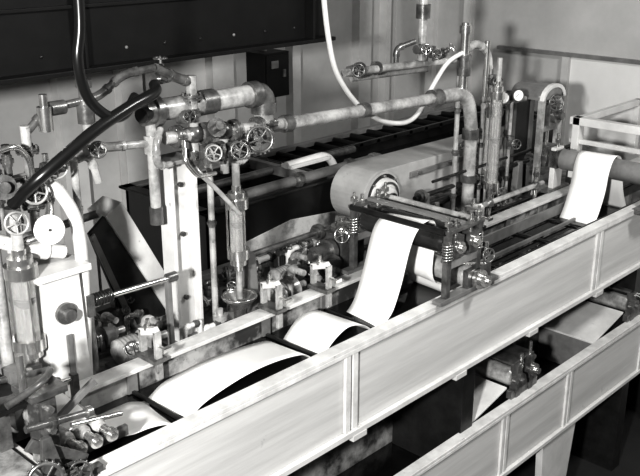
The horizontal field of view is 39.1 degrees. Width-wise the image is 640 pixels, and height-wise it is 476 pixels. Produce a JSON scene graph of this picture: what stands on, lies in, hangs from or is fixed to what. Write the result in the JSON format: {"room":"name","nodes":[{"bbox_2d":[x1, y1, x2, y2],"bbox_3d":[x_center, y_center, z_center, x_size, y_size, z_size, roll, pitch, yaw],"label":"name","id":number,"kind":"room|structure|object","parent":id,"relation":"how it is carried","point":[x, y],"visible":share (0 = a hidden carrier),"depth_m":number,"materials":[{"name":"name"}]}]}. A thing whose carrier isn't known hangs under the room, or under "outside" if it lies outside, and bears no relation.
{"room":"paper mill","nodes":[
{"label":"paper mill","id":0,"kind":"room"},
{"bbox_2d":[0,0,395,334],"bbox_3d":[-1.552,-0.451,3.724,0.100,3.300,5.960,18,26,41],"label":"wall","id":1,"kind":"structure","parent":0,"point":[321,90],"depth_m":4.56,"materials":[{"name":"paint"}]},
{"bbox_2d":[49,75,100,307],"bbox_3d":[-1.129,-0.561,4.034,0.060,3.300,0.120,18,26,41],"label":"trim","id":2,"kind":"structure","parent":1,"relation":"attached to","point":[67,128],"depth_m":4.06,"materials":[{"name":"paint"}]},
{"bbox_2d":[113,66,148,209],"bbox_3d":[-0.901,-0.640,4.259,0.060,3.300,0.120,18,26,41],"label":"trim","id":3,"kind":"structure","parent":1,"relation":"attached to","point":[133,162],"depth_m":4.29,"materials":[{"name":"paint"}]},
{"bbox_2d":[205,54,234,162],"bbox_3d":[-0.515,-0.775,4.641,0.060,3.300,0.140,18,26,41],"label":"trim","id":4,"kind":"structure","parent":1,"relation":"attached to","point":[219,70],"depth_m":4.60,"materials":[{"name":"paint"}]},
{"bbox_2d":[246,49,288,96],"bbox_3d":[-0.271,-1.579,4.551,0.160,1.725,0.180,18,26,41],"label":"switch box","id":5,"kind":"object","parent":1,"relation":"attached to","point":[270,67],"visible":0.81,"depth_m":4.74,"materials":[{"name":"black paint"}]},
{"bbox_2d":[285,45,300,145],"bbox_3d":[-0.149,-0.903,5.003,0.060,3.300,0.060,18,26,41],"label":"trim","id":6,"kind":"structure","parent":1,"relation":"attached to","point":[293,100],"depth_m":5.01,"materials":[{"name":"paint"}]},
{"bbox_2d":[351,0,371,129],"bbox_3d":[0.248,-1.042,5.396,0.060,3.300,0.110,18,26,41],"label":"trim","id":7,"kind":"structure","parent":1,"relation":"attached to","point":[361,9],"depth_m":5.33,"materials":[{"name":"paint"}]},
{"bbox_2d":[377,0,391,123],"bbox_3d":[0.396,-1.094,5.542,0.060,3.300,0.040,18,26,41],"label":"trim","id":8,"kind":"structure","parent":1,"relation":"attached to","point":[385,5],"depth_m":5.50,"materials":[{"name":"paint"}]},
{"bbox_2d":[229,152,336,182],"bbox_3d":[-0.118,-0.314,3.754,0.480,0.119,0.314,18,26,41],"label":"pipe","id":9,"kind":"object","parent":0,"point":[285,169],"depth_m":3.61,"materials":[{"name":"white metal"}]},
{"bbox_2d":[434,167,544,221],"bbox_3d":[0.716,-0.132,3.662,0.068,0.220,1.150,18,26,41],"label":"rail","id":10,"kind":"object","parent":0,"point":[489,202],"depth_m":3.72,"materials":[{"name":"grey metal"}]},
{"bbox_2d":[393,0,639,119],"bbox_3d":[2.351,-0.560,4.033,5.100,3.300,0.100,18,26,41],"label":"wall","id":11,"kind":"structure","parent":0,"point":[610,28],"depth_m":5.00,"materials":[{"name":"paint"}]},
{"bbox_2d":[423,0,438,112],"bbox_3d":[0.671,-1.062,5.452,0.050,3.300,0.040,18,26,41],"label":"trim","id":12,"kind":"structure","parent":11,"relation":"attached to","point":[432,23],"depth_m":5.38,"materials":[{"name":"paint"}]},
{"bbox_2d":[460,0,475,103],"bbox_3d":[0.859,-1.002,5.283,0.050,3.300,0.040,18,26,41],"label":"trim","id":13,"kind":"structure","parent":11,"relation":"attached to","point":[469,5],"depth_m":5.17,"materials":[{"name":"paint"}]},
{"bbox_2d":[560,57,570,145],"bbox_3d":[1.326,-0.465,5.001,0.040,1.075,0.040,18,26,41],"label":"trim","id":14,"kind":"structure","parent":11,"relation":"attached to","point":[566,61],"depth_m":4.85,"materials":[{"name":"paint"}]},
{"bbox_2d":[497,45,639,64],"bbox_3d":[2.582,-0.585,3.696,4.340,0.020,0.030,18,26,41],"label":"trim","id":15,"kind":"structure","parent":11,"relation":"attached to","point":[501,47],"depth_m":4.80,"materials":[{"name":"paint"}]},
{"bbox_2d":[563,57,639,160],"bbox_3d":[2.753,-0.017,3.734,3.880,1.075,0.015,18,26,41],"label":"wall panel","id":16,"kind":"object","parent":11,"relation":"attached to","point":[594,85],"depth_m":4.75,"materials":[{"name":"paint"}]},
{"bbox_2d":[507,408,639,475],"bbox_3d":[0.294,1.738,2.632,5.200,0.100,5.960,18,26,41],"label":"floor","id":17,"kind":"structure","parent":0,"point":[629,459],"depth_m":4.34,"materials":[{"name":"concrete"}]},
{"bbox_2d":[0,353,128,475],"bbox_3d":[-0.608,0.974,2.212,0.430,1.620,0.312,18,26,41],"label":"machine parts","id":18,"kind":"object","parent":17,"relation":"on","point":[27,395],"visible":0.98,"depth_m":1.93,"materials":[{"name":"metal"}]},
{"bbox_2d":[0,148,569,374],"bbox_3d":[0.100,0.662,3.576,0.467,1.300,4.100,18,26,41],"label":"bed","id":19,"kind":"object","parent":17,"relation":"on","point":[206,274],"visible":0.02,"depth_m":3.11,"materials":[{"name":"paint"}]},
{"bbox_2d":[2,211,46,364],"bbox_3d":[-0.715,0.205,2.197,0.081,0.560,0.081,18,26,41],"label":"flowmeter","id":20,"kind":"object","parent":19,"relation":"on","point":[20,268],"visible":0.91,"depth_m":2.16,"materials":[{"name":"clear glass"}]},
{"bbox_2d":[33,253,91,384],"bbox_3d":[-0.666,0.252,2.307,0.150,0.398,0.170,18,26,41],"label":"pedestal","id":21,"kind":"object","parent":19,"relation":"on","point":[57,285],"visible":0.59,"depth_m":2.25,"materials":[{"name":"paint"}]},
{"bbox_2d":[41,177,92,375],"bbox_3d":[-0.633,0.138,2.295,0.055,0.623,0.097,18,26,41],"label":"duct","id":22,"kind":"object","parent":21,"relation":"on","point":[55,188],"visible":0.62,"depth_m":2.25,"materials":[{"name":"paint"}]},
{"bbox_2d":[0,64,155,375],"bbox_3d":[-0.602,0.007,2.306,0.153,0.860,0.535,18,26,41],"label":"valves","id":23,"kind":"object","parent":19,"relation":"on","point":[47,230],"visible":0.73,"depth_m":2.19,"materials":[{"name":"metal"}]},
{"bbox_2d":[7,79,161,209],"bbox_3d":[-0.549,-0.231,2.208,0.108,0.256,0.456,18,26,41],"label":"hose","id":24,"kind":"object","parent":23,"relation":"attached to","point":[81,141],"visible":1,"depth_m":2.12,"materials":[{"name":"black rubber"}]},
{"bbox_2d":[72,0,138,122],"bbox_3d":[-0.508,-0.520,2.127,0.042,0.506,0.239,8,21,21],"label":"hose","id":25,"kind":"object","parent":24,"relation":"attached to","point":[86,94],"visible":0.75,"depth_m":2.06,"materials":[{"name":"black rubber"}]},
{"bbox_2d":[23,196,165,327],"bbox_3d":[-0.668,0.093,2.733,0.100,0.414,0.565,18,26,41],"label":"chute","id":26,"kind":"object","parent":19,"relation":"on","point":[125,259],"visible":0.71,"depth_m":2.73,"materials":[{"name":"metal"}]},
{"bbox_2d":[95,312,125,359],"bbox_3d":[-0.640,0.281,2.628,0.104,0.130,0.171,18,26,41],"label":"pump","id":27,"kind":"object","parent":19,"relation":"on","point":[106,332],"visible":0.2,"depth_m":2.63,"materials":[{"name":"metal"}]},
{"bbox_2d":[86,271,178,344],"bbox_3d":[-0.503,0.253,2.451,0.037,0.300,0.290,18,26,41],"label":"rod","id":28,"kind":"object","parent":19,"relation":"on","point":[104,296],"visible":0.97,"depth_m":2.44,"materials":[{"name":"metal"}]},
{"bbox_2d":[105,315,167,368],"bbox_3d":[-0.510,0.292,2.575,0.115,0.144,0.190,18,26,41],"label":"pump","id":29,"kind":"object","parent":19,"relation":"on","point":[123,349],"visible":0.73,"depth_m":2.54,"materials":[{"name":"metal"}]},
{"bbox_2d":[159,151,203,345],"bbox_3d":[-0.408,0.036,2.656,0.110,0.572,0.165,18,26,41],"label":"support post","id":30,"kind":"object","parent":19,"relation":"on","point":[180,230],"visible":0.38,"depth_m":2.63,"materials":[{"name":"paint"}]},
{"bbox_2d":[151,56,283,313],"bbox_3d":[-0.279,-0.117,2.651,0.164,0.864,0.512,18,26,41],"label":"valve manifold","id":31,"kind":"object","parent":19,"relation":"on","point":[254,132],"visible":0.99,"depth_m":2.55,"materials":[{"name":"paint"}]},
{"bbox_2d":[225,162,249,298],"bbox_3d":[-0.249,-0.018,2.729,0.070,0.435,0.070,18,26,41],"label":"flowmeter","id":32,"kind":"object","parent":31,"relation":"attached to","point":[238,253],"visible":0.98,"depth_m":2.71,"materials":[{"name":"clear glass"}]},
{"bbox_2d":[221,288,256,318],"bbox_3d":[-0.254,0.222,2.840,0.114,0.095,0.114,18,26,41],"label":"funnel","id":33,"kind":"object","parent":19,"relation":"on","point":[239,306],"visible":0.88,"depth_m":2.83,"materials":[{"name":"metal"}]},
{"bbox_2d":[255,265,306,309],"bbox_3d":[-0.110,0.161,2.944,0.115,0.144,0.190,18,26,41],"label":"pump","id":34,"kind":"object","parent":19,"relation":"on","point":[291,286],"visible":0.32,"depth_m":2.94,"materials":[{"name":"metal"}]},
{"bbox_2d":[269,251,309,283],"bbox_3d":[-0.101,0.111,3.107,0.104,0.130,0.171,18,26,41],"label":"pump","id":35,"kind":"object","parent":19,"relation":"on","point":[277,273],"visible":0.37,"depth_m":3.09,"materials":[{"name":"metal"}]},
{"bbox_2d":[134,81,478,215],"bbox_3d":[0.072,-0.212,3.080,0.120,0.759,1.663,18,26,41],"label":"pipe","id":36,"kind":"object","parent":19,"relation":"on","point":[257,96],"visible":0.77,"depth_m":2.87,"materials":[{"name":"metal"}]},
{"bbox_2d":[88,124,163,225],"bbox_3d":[-0.531,-0.157,2.419,0.044,0.305,0.259,16,25,38],"label":"pipe","id":37,"kind":"object","parent":36,"relation":"attached to","point":[155,208],"visible":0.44,"depth_m":2.48,"materials":[{"name":"metal"}]},
{"bbox_2d":[321,0,463,125],"bbox_3d":[0.268,-0.686,3.189,0.738,0.602,0.043,-17,26,-39],"label":"supply hose","id":38,"kind":"object","parent":36,"relation":"attached to","point":[341,82],"visible":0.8,"depth_m":3.10,"materials":[{"name":"white rubber"}]},
{"bbox_2d":[94,194,531,339],"bbox_3d":[0.104,0.039,3.332,0.426,0.117,2.133,18,26,41],"label":"fittings","id":39,"kind":"object","parent":19,"relation":"on","point":[280,257],"visible":0.35,"depth_m":3.09,"materials":[{"name":"metal"}]},
{"bbox_2d":[307,216,363,282],"bbox_3d":[0.061,0.049,3.113,0.181,0.244,0.270,18,26,41],"label":"gearbox","id":40,"kind":"object","parent":19,"relation":"on","point":[333,248],"visible":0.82,"depth_m":3.05,"materials":[{"name":"metal"}]},
{"bbox_2d":[242,142,571,312],"bbox_3d":[0.488,-0.137,3.620,0.078,0.256,2.220,18,26,41],"label":"shaft","id":41,"kind":"object","parent":19,"relation":"on","point":[317,231],"visible":0.44,"depth_m":3.48,"materials":[{"name":"metal"}]},
{"bbox_2d":[330,127,503,244],"bbox_3d":[0.521,-0.239,3.843,0.244,0.300,1.160,18,26,41],"label":"roller","id":42,"kind":"object","parent":19,"relation":"on","point":[406,171],"visible":0.33,"depth_m":3.59,"materials":[{"name":"paint"}]},
{"bbox_2d":[341,0,526,210],"bbox_3d":[0.506,-0.689,3.405,1.122,1.440,0.202,-18,26,-41],"label":"pipes","id":43,"kind":"object","parent":19,"relation":"on","point":[358,71],"visible":0.83,"depth_m":3.44,"materials":[{"name":"metal"}]},
{"bbox_2d":[481,68,493,201],"bbox_3d":[0.697,-0.384,3.745,0.041,0.640,0.041,18,26,41],"label":"flowmeter","id":44,"kind":"object","parent":19,"relation":"on","point":[486,125],"visible":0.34,"depth_m":3.74,"materials":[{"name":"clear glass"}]},
{"bbox_2d":[484,57,504,215],"bbox_3d":[0.700,-0.370,3.615,0.058,0.700,0.058,18,26,41],"label":"flowmeter","id":45,"kind":"object","parent":19,"relation":"on","point":[497,94],"visible":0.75,"depth_m":3.58,"materials":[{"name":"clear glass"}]},
{"bbox_2d":[498,80,565,203],"bbox_3d":[0.964,-0.420,3.990,0.252,0.545,0.260,18,26,41],"label":"stand","id":46,"kind":"object","parent":19,"relation":"on","point":[550,114],"visible":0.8,"depth_m":3.92,"materials":[{"name":"paint"}]},
{"bbox_2d":[540,133,639,215],"bbox_3d":[1.179,-0.280,3.794,0.542,0.270,0.180,18,26,41],"label":"guide roller stand","id":47,"kind":"object","parent":19,"relation":"on","point":[558,158],"visible":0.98,"depth_m":3.85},
{"bbox_2d":[11,157,639,475],"bbox_3d":[0.582,0.676,3.460,0.384,1.350,3.600,18,26,41],"label":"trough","id":48,"kind":"object","parent":17,"relation":"on","point":[417,366],"visible":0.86,"depth_m":2.75,"materials":[{"name":"paint"}]},
{"bbox_2d":[136,318,171,380],"bbox_3d":[-0.442,0.317,2.412,0.118,0.205,0.044,18,26,41],"label":"clamp","id":49,"kind":"object","parent":48,"relation":"attached to","point":[155,357],"visible":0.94,"depth_m":2.40,"materials":[{"name":"metal"}]},
{"bbox_2d":[257,273,292,328],"bbox_3d":[-0.134,0.209,2.717,0.118,0.205,0.044,18,26,41],"label":"clamp","id":50,"kind":"object","parent":48,"relation":"attached to","point":[277,308],"visible":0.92,"depth_m":2.71,"materials":[{"name":"metal"}]},
{"bbox_2d":[307,255,341,307],"bbox_3d":[0.017,0.157,2.866,0.118,0.205,0.044,18,26,41],"label":"clamp","id":51,"kind":"object","parent":48,"relation":"attached to","point":[326,288],"visible":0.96,"depth_m":2.85,"materials":[{"name":"metal"}]},
{"bbox_2d":[55,150,625,435],"bbox_3d":[0.324,0.081,2.983,0.158,0.354,2.760,18,26,41],"label":"strip","id":52,"kind":"object","parent":48,"relation":"attached to","point":[391,252],"visible":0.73,"depth_m":2.81,"materials":[{"name":"white paper"}]},
{"bbox_2d":[341,182,498,306],"bbox_3d":[0.344,0.002,2.935,0.464,0.280,0.320,18,26,41],"label":"stand","id":53,"kind":"object","parent":48,"relation":"on","point":[449,239],"visible":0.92,"depth_m":2.85,"materials":[{"name":"metal"}]},
{"bbox_2d":[464,198,492,231],"bbox_3d":[0.603,-0.048,3.446,0.118,0.205,0.044,18,26,41],"label":"clamp","id":54,"kind":"object","parent":53,"relation":"attached to","point":[473,206],"visible":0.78,"depth_m":3.43,"materials":[{"name":"metal"}]},
{"bbox_2d":[568,98,639,177],"bbox_3d":[1.547,-0.430,4.145,0.550,0.280,0.640,18,26,41],"label":"frame","id":55,"kind":"object","parent":48,"relation":"on","point":[590,119],"visible":0.91,"depth_m":4.06,"materials":[{"name":"paint"}]},
{"bbox_2d":[119,100,552,270],"bbox_3d":[0.257,0.263,4.375,0.530,1.520,2.440,18,26,41],"label":"conveyor","id":56,"kind":"object","parent":17,"relation":"on","point":[281,215],"visible":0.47,"depth_m":3.55,"materials":[{"name":"metal"}]},
{"bbox_2d":[197,145,381,207],"bbox_3d":[-0.153,-0.234,3.625,0.387,0.156,0.950,18,26,41],"label":"pipe","id":57,"kind":"object","parent":56,"relation":"on","point":[297,179],"visible":0.4,"depth_m":3.48,"materials":[{"name":"grey metal"}]},
{"bbox_2d":[288,315,639,475],"bbox_3d":[0.754,0.880,3.725,0.382,0.788,3.100,18,26,41],"label":"frame","id":58,"kind":"object","parent":17,"relation":"on","point":[541,420],"visible":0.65,"depth_m":3.44,"materials":[{"name":"paint"}]},
{"bbox_2d":[472,340,540,422],"bbox_3d":[0.580,0.567,3.394,0.348,0.360,0.440,18,26,41],"label":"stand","id":59,"kind":"object","parent":58,"relation":"in","point":[514,365],"visible":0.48,"depth_m":3.35,"materials":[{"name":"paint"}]},
{"bbox_2d":[537,285,639,363],"bbox_3d":[1.228,0.340,4.036,0.348,0.360,0.440,18,26,41],"label":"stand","id":60,"kind":"object","parent":58,"relation":"in","point":[561,338],"visible":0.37,"depth_m":3.97,"materials":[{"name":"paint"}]},
{"bbox_3d":[0.294,-1.468,1.499,5.200,0.100,5.960,18,26,41],"label":"ceiling","id":61,"kind":"structure","parent":0,"visible":0},
{"bbox_2d":[0,0,335,84],"bbox_3d":[-1.400,-0.955,2.147,0.180,1.300,4.060,18,26,41],"label":"wall panel","id":62,"kind":"object","parent":61,"relation":"attached to","point":[36,36],"visible":0.98,"depth_m":3.06,"materials":[{"name":"black paint"}]}
]}

